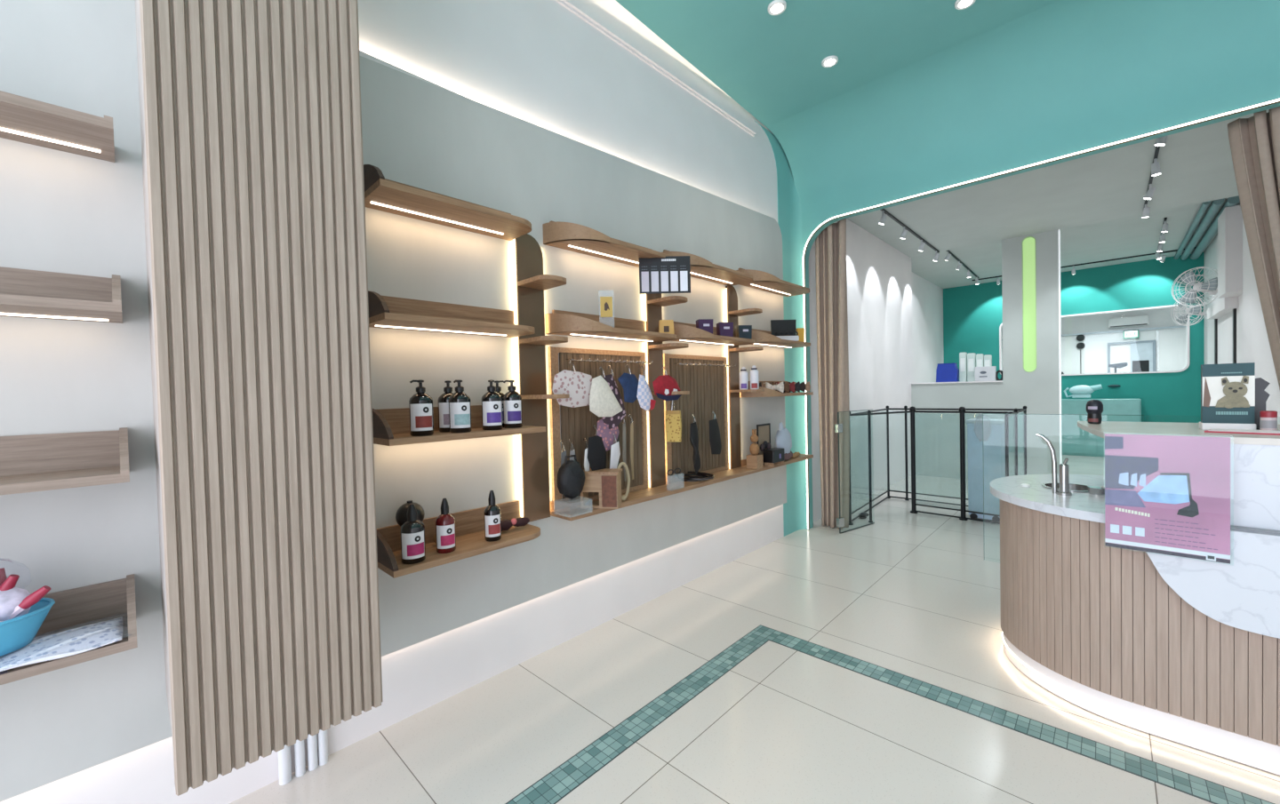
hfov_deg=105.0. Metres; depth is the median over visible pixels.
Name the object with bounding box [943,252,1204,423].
wall
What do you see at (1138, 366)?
monitor
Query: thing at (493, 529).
print
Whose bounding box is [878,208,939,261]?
track light
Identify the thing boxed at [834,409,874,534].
gate
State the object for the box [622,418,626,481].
leash
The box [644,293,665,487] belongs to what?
mirror
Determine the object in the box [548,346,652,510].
panel
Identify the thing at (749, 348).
corner shelf
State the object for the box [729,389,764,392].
corner shelf
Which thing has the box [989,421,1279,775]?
reception desk
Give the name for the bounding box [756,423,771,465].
picture frame
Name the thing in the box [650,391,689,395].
corner shelf
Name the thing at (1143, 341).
trim
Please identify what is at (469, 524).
wall shelf
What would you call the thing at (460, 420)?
print
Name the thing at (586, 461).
leash
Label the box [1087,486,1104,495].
basket
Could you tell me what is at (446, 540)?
print
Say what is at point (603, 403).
garment
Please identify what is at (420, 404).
pump bottle
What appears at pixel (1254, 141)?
curtain
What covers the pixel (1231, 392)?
picture
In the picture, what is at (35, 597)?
stick
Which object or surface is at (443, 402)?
pump bottle
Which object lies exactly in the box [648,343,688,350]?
corner shelf
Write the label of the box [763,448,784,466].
box
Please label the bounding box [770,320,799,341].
display
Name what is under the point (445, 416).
print
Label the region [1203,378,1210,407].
picture
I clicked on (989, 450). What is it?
glass panel
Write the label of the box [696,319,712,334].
gift box
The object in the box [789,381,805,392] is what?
bow tie
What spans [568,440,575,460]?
leash
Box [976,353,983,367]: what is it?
pack
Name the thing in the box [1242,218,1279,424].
wall
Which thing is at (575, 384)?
garment
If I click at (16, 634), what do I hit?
bowl
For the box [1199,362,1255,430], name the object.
display
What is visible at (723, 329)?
gift box
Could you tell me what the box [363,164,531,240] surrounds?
wall shelf
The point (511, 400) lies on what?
pump bottle
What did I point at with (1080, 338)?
wall speaker
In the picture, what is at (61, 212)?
wall panel
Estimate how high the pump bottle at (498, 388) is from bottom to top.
0.239 m
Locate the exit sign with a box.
[1123,329,1138,339]
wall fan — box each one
[1170,296,1207,326]
[1171,266,1217,307]
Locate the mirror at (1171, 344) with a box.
[1001,307,1186,374]
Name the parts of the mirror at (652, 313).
backing frame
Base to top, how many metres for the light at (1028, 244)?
1.955 m
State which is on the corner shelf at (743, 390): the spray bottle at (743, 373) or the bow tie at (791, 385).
the spray bottle at (743, 373)
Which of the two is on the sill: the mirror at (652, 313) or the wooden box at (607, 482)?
the wooden box at (607, 482)
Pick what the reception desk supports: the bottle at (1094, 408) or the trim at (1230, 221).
the bottle at (1094, 408)
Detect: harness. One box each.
[689,415,700,474]
[709,411,721,454]
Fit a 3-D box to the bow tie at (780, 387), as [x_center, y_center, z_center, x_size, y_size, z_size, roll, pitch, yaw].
[1.180,-0.127,4.299,0.160,0.100,0.042,-1,1,-1]
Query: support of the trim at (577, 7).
attached to the wall at (537, 62)
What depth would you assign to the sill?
3.33 m
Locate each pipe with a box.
[277,744,291,785]
[294,740,305,777]
[306,735,318,771]
[317,729,327,766]
[1173,200,1210,259]
[1180,198,1224,260]
[1190,195,1239,259]
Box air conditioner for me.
[1108,315,1149,327]
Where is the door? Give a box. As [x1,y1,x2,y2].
[1130,342,1152,372]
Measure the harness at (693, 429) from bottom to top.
0.447 m
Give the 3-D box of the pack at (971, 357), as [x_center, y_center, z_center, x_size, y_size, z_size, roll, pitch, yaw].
[5.188,-0.543,7.678,0.100,0.440,0.084,0,2,44]
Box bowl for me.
[0,598,55,656]
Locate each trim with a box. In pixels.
[507,625,1272,803]
[554,0,756,136]
[789,165,807,531]
[911,380,1002,383]
[1001,325,1186,340]
[1058,229,1062,464]
[1107,340,1155,373]
[1207,204,1242,319]
[1214,308,1236,364]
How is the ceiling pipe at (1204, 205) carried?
attached to the ceiling at (1135, 235)
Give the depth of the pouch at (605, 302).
2.92 m
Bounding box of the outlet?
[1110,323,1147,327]
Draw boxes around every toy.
[395,500,424,527]
[432,513,454,543]
[616,462,630,501]
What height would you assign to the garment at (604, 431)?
0.277 m
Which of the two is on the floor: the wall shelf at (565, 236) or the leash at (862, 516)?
the leash at (862, 516)
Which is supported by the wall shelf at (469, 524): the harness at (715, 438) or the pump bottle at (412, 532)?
the pump bottle at (412, 532)
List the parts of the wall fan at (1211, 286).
blade, blade, motor, blade, arm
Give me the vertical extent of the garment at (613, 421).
0.407 m
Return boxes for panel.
[0,0,786,801]
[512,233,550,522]
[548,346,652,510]
[663,353,735,483]
[815,218,849,529]
[966,418,1005,522]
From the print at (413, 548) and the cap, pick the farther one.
the cap
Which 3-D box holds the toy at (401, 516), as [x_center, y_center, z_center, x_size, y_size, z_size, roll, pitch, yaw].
[-1.008,0.551,2.156,0.116,0.235,0.116,0,2,44]
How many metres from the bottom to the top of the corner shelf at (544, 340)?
0.022 m
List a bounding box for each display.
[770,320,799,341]
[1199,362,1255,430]
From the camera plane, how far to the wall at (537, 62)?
3.17 m
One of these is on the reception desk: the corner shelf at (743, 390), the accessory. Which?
the accessory
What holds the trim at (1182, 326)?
attached to the mirror at (1171, 344)
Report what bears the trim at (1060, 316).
attached to the wall partition at (937, 435)
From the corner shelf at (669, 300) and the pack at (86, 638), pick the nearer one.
the pack at (86, 638)
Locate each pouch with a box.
[600,296,612,317]
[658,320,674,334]
[664,400,681,441]
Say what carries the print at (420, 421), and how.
attached to the pump bottle at (420, 404)
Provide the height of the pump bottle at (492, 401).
0.239 m
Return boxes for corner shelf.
[517,274,566,290]
[518,336,567,345]
[520,394,569,399]
[647,296,687,306]
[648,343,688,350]
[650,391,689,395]
[728,308,762,316]
[728,346,763,351]
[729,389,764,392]
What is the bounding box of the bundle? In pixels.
[674,471,714,481]
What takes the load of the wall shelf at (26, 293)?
attached to the wall panel at (61, 212)
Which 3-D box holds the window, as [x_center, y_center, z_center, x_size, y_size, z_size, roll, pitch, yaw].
[9.293,-1.202,10.240,2.900,1.280,0.150,0,2,44]
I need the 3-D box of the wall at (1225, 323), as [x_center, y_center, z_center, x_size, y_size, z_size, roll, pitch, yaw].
[8.921,-0.823,7.388,0.140,3.900,4.750,0,2,44]
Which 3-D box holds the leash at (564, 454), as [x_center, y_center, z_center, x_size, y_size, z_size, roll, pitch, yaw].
[-0.432,0.339,2.769,0.035,0.247,0.041,-2,1,-10]
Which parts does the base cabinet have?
door, door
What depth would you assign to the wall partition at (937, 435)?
7.22 m
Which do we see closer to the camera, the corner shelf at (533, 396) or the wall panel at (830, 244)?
the corner shelf at (533, 396)
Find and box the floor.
[228,455,1279,803]
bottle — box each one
[400,504,425,564]
[408,379,433,436]
[435,497,455,553]
[437,380,453,432]
[448,379,471,432]
[481,379,503,430]
[483,490,501,542]
[494,380,505,423]
[502,380,522,428]
[739,367,748,390]
[749,365,759,389]
[1085,400,1103,423]
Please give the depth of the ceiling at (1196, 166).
5.62 m
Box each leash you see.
[560,440,566,465]
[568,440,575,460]
[583,438,589,471]
[616,425,619,467]
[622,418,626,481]
[627,414,633,479]
[858,512,869,519]
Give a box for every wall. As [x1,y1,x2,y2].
[0,0,912,803]
[802,95,1279,529]
[912,272,943,383]
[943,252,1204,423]
[1204,204,1242,364]
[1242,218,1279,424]
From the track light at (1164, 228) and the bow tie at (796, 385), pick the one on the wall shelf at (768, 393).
the bow tie at (796, 385)
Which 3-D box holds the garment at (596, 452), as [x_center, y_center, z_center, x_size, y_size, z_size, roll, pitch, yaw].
[-0.258,0.277,2.922,0.053,0.277,0.150,0,2,44]
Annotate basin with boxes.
[1041,482,1089,492]
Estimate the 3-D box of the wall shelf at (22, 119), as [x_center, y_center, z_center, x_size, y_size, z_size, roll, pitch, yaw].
[-2.156,-0.776,0.917,0.280,0.059,1.600,0,2,44]
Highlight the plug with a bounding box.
[1020,483,1030,487]
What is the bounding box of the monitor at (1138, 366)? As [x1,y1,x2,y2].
[1132,360,1149,372]
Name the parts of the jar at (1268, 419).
lid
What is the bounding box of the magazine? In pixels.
[1204,428,1279,435]
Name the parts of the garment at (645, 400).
red trim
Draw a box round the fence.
[982,413,1143,559]
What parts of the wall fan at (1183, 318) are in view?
blade, motor, blade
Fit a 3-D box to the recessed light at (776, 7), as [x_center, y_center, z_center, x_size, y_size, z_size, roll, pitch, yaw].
[0.896,-2.579,3.208,0.120,0.017,0.120,0,2,44]
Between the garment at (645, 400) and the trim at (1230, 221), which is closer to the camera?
the garment at (645, 400)
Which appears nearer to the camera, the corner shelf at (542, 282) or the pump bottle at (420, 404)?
the pump bottle at (420, 404)
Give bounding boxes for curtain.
[1227,106,1279,390]
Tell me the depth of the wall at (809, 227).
4.16 m
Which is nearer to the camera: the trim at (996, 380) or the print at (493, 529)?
the print at (493, 529)
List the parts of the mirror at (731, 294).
backing frame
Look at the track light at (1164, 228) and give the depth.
7.68 m
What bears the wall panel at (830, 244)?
hanging from the rail
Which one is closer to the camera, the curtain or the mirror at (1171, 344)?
the curtain
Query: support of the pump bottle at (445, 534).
on the wall shelf at (469, 524)
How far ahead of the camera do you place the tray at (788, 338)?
4.42 m
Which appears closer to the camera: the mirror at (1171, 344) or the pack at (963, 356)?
the pack at (963, 356)
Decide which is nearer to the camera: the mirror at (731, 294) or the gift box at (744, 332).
the gift box at (744, 332)
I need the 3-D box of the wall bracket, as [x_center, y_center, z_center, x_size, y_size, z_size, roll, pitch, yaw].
[9.566,-0.321,9.900,0.192,0.060,0.048,0,2,44]
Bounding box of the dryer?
[1064,384,1102,398]
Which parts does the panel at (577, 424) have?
rail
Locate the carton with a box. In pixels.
[974,366,996,381]
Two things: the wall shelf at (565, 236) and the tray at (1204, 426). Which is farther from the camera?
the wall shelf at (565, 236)
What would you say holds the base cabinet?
on the floor
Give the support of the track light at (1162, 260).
attached to the ceiling at (1135, 235)
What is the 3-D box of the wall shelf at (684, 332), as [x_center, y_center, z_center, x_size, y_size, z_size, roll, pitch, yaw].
[0.563,-0.531,3.762,0.280,0.146,0.910,0,2,44]
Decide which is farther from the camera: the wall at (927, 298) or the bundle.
the wall at (927, 298)
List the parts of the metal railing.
post, rail, post, rail, rail, post, rail, rail, post, post, rail, rail, rail, post, rail, rail, rail, post, post, post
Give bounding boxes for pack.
[0,587,31,621]
[0,616,122,671]
[609,434,620,469]
[796,328,804,342]
[959,352,967,382]
[967,352,975,381]
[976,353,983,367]
[984,354,991,367]
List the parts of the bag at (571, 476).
handle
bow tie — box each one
[765,382,783,392]
[771,382,789,392]
[776,381,794,392]
[783,381,799,392]
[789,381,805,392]
[794,381,810,391]
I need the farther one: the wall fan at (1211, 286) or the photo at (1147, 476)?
the wall fan at (1211, 286)
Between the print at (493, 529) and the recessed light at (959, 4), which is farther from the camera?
the recessed light at (959, 4)
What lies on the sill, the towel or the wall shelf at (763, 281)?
the towel
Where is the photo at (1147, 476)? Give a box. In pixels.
[1104,436,1199,517]
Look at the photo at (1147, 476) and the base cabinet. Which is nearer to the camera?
the photo at (1147, 476)
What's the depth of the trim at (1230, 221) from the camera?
6.35 m
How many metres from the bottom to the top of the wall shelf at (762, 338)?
0.146 m
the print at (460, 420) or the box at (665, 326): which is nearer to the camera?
the print at (460, 420)
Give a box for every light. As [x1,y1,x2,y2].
[767,0,786,15]
[821,55,838,67]
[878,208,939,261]
[944,250,979,284]
[954,0,975,9]
[972,275,1001,284]
[1021,236,1036,372]
[1060,249,1177,274]
[1141,135,1167,217]
[1155,217,1167,259]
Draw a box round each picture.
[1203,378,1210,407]
[1215,376,1250,408]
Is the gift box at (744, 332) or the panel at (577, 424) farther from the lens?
the gift box at (744, 332)
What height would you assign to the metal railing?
1.251 m
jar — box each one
[1259,410,1277,431]
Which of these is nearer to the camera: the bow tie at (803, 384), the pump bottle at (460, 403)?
the pump bottle at (460, 403)
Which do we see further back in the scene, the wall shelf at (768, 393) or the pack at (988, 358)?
the pack at (988, 358)
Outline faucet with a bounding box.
[1035,433,1071,495]
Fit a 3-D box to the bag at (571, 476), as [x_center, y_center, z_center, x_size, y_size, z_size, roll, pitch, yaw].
[-0.385,0.420,2.738,0.118,0.246,0.172,0,2,44]
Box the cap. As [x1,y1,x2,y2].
[652,366,681,400]
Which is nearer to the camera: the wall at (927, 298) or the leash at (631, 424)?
the leash at (631, 424)
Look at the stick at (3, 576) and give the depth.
1.35 m
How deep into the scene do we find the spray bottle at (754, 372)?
4.05 m
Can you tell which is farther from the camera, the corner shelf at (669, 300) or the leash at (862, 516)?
the leash at (862, 516)
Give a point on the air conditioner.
(1140, 320)
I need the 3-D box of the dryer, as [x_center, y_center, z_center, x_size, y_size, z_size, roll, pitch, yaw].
[9.012,-0.221,9.991,0.591,0.263,0.205,0,2,44]
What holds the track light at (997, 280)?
attached to the ceiling at (1135, 235)
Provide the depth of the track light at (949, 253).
9.20 m
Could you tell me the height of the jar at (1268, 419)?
0.088 m
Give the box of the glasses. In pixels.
[666,468,680,476]
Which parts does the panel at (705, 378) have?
rail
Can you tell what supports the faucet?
on the reception desk
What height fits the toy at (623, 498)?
0.243 m
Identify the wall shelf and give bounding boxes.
[0,90,114,162]
[0,266,122,323]
[0,427,129,495]
[0,574,137,685]
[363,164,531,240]
[368,290,535,337]
[372,405,545,446]
[376,500,540,578]
[542,220,671,267]
[544,309,676,342]
[662,249,753,286]
[670,321,754,345]
[736,267,809,296]
[739,381,813,397]
[751,328,810,348]
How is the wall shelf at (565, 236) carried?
attached to the wall panel at (61, 212)
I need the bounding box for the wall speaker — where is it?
[1076,335,1085,361]
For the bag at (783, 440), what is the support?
on the sill
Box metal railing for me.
[848,406,1027,525]
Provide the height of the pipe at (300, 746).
1.100 m
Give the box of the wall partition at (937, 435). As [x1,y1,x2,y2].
[911,229,1059,479]
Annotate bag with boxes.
[557,455,585,499]
[774,422,792,460]
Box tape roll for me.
[995,369,1002,380]
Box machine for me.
[1108,362,1127,373]
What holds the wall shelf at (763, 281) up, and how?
attached to the wall panel at (61, 212)
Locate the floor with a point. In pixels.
(917, 596)
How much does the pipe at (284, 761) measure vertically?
1.100 m
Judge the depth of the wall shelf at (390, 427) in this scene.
2.19 m
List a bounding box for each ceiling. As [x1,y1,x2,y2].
[615,0,1279,223]
[847,109,1269,257]
[911,198,1239,288]
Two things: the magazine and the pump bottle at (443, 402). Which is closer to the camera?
the magazine
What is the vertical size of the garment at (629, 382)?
0.247 m
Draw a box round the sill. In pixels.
[550,454,813,520]
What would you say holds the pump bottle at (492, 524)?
on the wall shelf at (469, 524)
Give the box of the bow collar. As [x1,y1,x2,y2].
[500,517,529,531]
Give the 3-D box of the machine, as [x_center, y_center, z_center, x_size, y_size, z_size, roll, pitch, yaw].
[11.521,-0.779,11.825,0.330,0.340,0.150,0,2,44]
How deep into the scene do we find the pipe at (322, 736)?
2.01 m
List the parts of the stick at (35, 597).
handle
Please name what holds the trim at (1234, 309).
attached to the wall at (1225, 323)
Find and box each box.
[580,468,622,509]
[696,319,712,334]
[716,322,733,336]
[735,325,751,339]
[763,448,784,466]
[936,362,959,382]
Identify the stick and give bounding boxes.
[0,568,7,585]
[0,575,19,591]
[0,585,51,622]
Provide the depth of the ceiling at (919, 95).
3.59 m
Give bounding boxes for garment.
[552,360,591,407]
[587,425,606,471]
[589,366,622,416]
[596,418,619,451]
[602,365,626,429]
[617,364,638,403]
[636,366,655,411]
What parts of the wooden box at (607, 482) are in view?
lid, dark panel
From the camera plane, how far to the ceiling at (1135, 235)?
8.58 m
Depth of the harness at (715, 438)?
3.73 m
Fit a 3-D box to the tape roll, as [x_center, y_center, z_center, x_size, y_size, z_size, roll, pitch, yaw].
[5.409,-0.397,7.379,0.113,0.172,0.034,0,2,44]
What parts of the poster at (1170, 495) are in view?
emblem plate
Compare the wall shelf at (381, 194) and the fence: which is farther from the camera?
the fence
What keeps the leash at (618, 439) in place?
hanging from the panel at (577, 424)
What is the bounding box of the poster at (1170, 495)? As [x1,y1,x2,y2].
[1104,433,1230,564]
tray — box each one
[776,336,799,341]
[1199,422,1255,430]
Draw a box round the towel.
[791,451,799,458]
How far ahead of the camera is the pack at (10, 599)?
1.30 m
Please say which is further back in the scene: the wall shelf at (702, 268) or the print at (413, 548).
the wall shelf at (702, 268)
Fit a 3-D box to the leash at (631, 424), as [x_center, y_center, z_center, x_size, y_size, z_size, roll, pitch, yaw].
[-0.055,0.291,3.196,0.029,0.427,0.042,-2,1,-21]
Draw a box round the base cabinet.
[1061,398,1141,457]
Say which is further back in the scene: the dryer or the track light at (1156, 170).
the dryer
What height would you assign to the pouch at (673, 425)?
0.320 m
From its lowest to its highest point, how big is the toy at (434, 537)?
0.144 m
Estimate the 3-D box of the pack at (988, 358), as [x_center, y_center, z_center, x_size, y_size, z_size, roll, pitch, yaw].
[5.340,-0.523,7.533,0.090,0.400,0.084,0,2,44]
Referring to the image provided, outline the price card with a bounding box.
[639,256,690,294]
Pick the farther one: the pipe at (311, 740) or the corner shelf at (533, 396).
the corner shelf at (533, 396)
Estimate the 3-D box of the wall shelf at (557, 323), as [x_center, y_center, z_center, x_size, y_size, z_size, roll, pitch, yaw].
[-0.127,-0.474,3.040,0.280,0.146,0.910,0,2,44]
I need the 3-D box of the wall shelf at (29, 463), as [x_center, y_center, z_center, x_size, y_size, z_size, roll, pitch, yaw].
[-2.132,0.183,0.938,0.280,0.149,1.600,0,2,44]
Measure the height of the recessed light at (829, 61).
0.017 m
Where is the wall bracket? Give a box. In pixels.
[1107,384,1120,387]
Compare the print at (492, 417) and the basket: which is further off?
the basket
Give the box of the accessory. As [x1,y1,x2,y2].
[1254,377,1270,429]
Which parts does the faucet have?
spout, lever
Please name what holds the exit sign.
attached to the mirror at (1171, 344)
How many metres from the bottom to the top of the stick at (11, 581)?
0.149 m
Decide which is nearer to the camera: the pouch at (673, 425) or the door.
the pouch at (673, 425)
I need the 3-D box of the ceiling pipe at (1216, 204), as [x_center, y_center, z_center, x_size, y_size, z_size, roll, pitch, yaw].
[8.801,-2.643,7.734,0.097,0.097,4.000,0,2,44]
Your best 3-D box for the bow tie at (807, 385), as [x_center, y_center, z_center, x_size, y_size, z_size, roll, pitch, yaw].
[1.542,-0.144,4.678,0.160,0.100,0.042,-1,1,5]
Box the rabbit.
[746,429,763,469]
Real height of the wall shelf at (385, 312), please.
0.154 m
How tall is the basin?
0.166 m
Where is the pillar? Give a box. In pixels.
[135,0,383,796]
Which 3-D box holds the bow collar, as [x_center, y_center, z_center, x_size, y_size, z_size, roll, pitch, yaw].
[-0.650,0.619,2.501,0.055,0.055,0.203,0,2,44]
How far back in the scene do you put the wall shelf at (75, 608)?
1.50 m
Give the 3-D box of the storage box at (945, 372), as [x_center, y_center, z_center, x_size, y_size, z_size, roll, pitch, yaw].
[4.941,-0.471,7.885,0.295,0.300,0.160,0,2,44]
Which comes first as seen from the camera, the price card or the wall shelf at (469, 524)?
the wall shelf at (469, 524)
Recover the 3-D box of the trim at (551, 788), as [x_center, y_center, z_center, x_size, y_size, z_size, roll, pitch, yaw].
[0.333,1.504,-0.092,3.800,0.022,5.230,0,2,44]
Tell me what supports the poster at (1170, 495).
attached to the reception desk
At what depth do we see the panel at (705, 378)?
3.84 m
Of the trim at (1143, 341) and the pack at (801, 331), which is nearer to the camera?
the pack at (801, 331)
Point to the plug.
(1023, 484)
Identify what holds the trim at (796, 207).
attached to the wall at (537, 62)
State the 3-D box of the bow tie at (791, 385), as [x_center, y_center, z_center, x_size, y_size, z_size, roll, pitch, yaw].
[1.325,-0.134,4.450,0.160,0.100,0.042,-1,1,-3]
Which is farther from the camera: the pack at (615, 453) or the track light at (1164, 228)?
the track light at (1164, 228)
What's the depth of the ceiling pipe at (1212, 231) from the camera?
7.49 m
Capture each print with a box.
[407,542,423,556]
[415,416,432,428]
[440,534,455,546]
[443,414,449,424]
[454,414,470,425]
[487,412,501,423]
[488,523,500,535]
[507,410,521,421]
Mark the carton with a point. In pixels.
(988, 373)
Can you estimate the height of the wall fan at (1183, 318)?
0.513 m
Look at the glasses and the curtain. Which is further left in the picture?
the glasses
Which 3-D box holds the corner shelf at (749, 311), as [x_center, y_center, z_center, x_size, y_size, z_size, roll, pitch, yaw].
[0.889,-0.749,4.082,0.250,0.022,0.175,0,2,44]

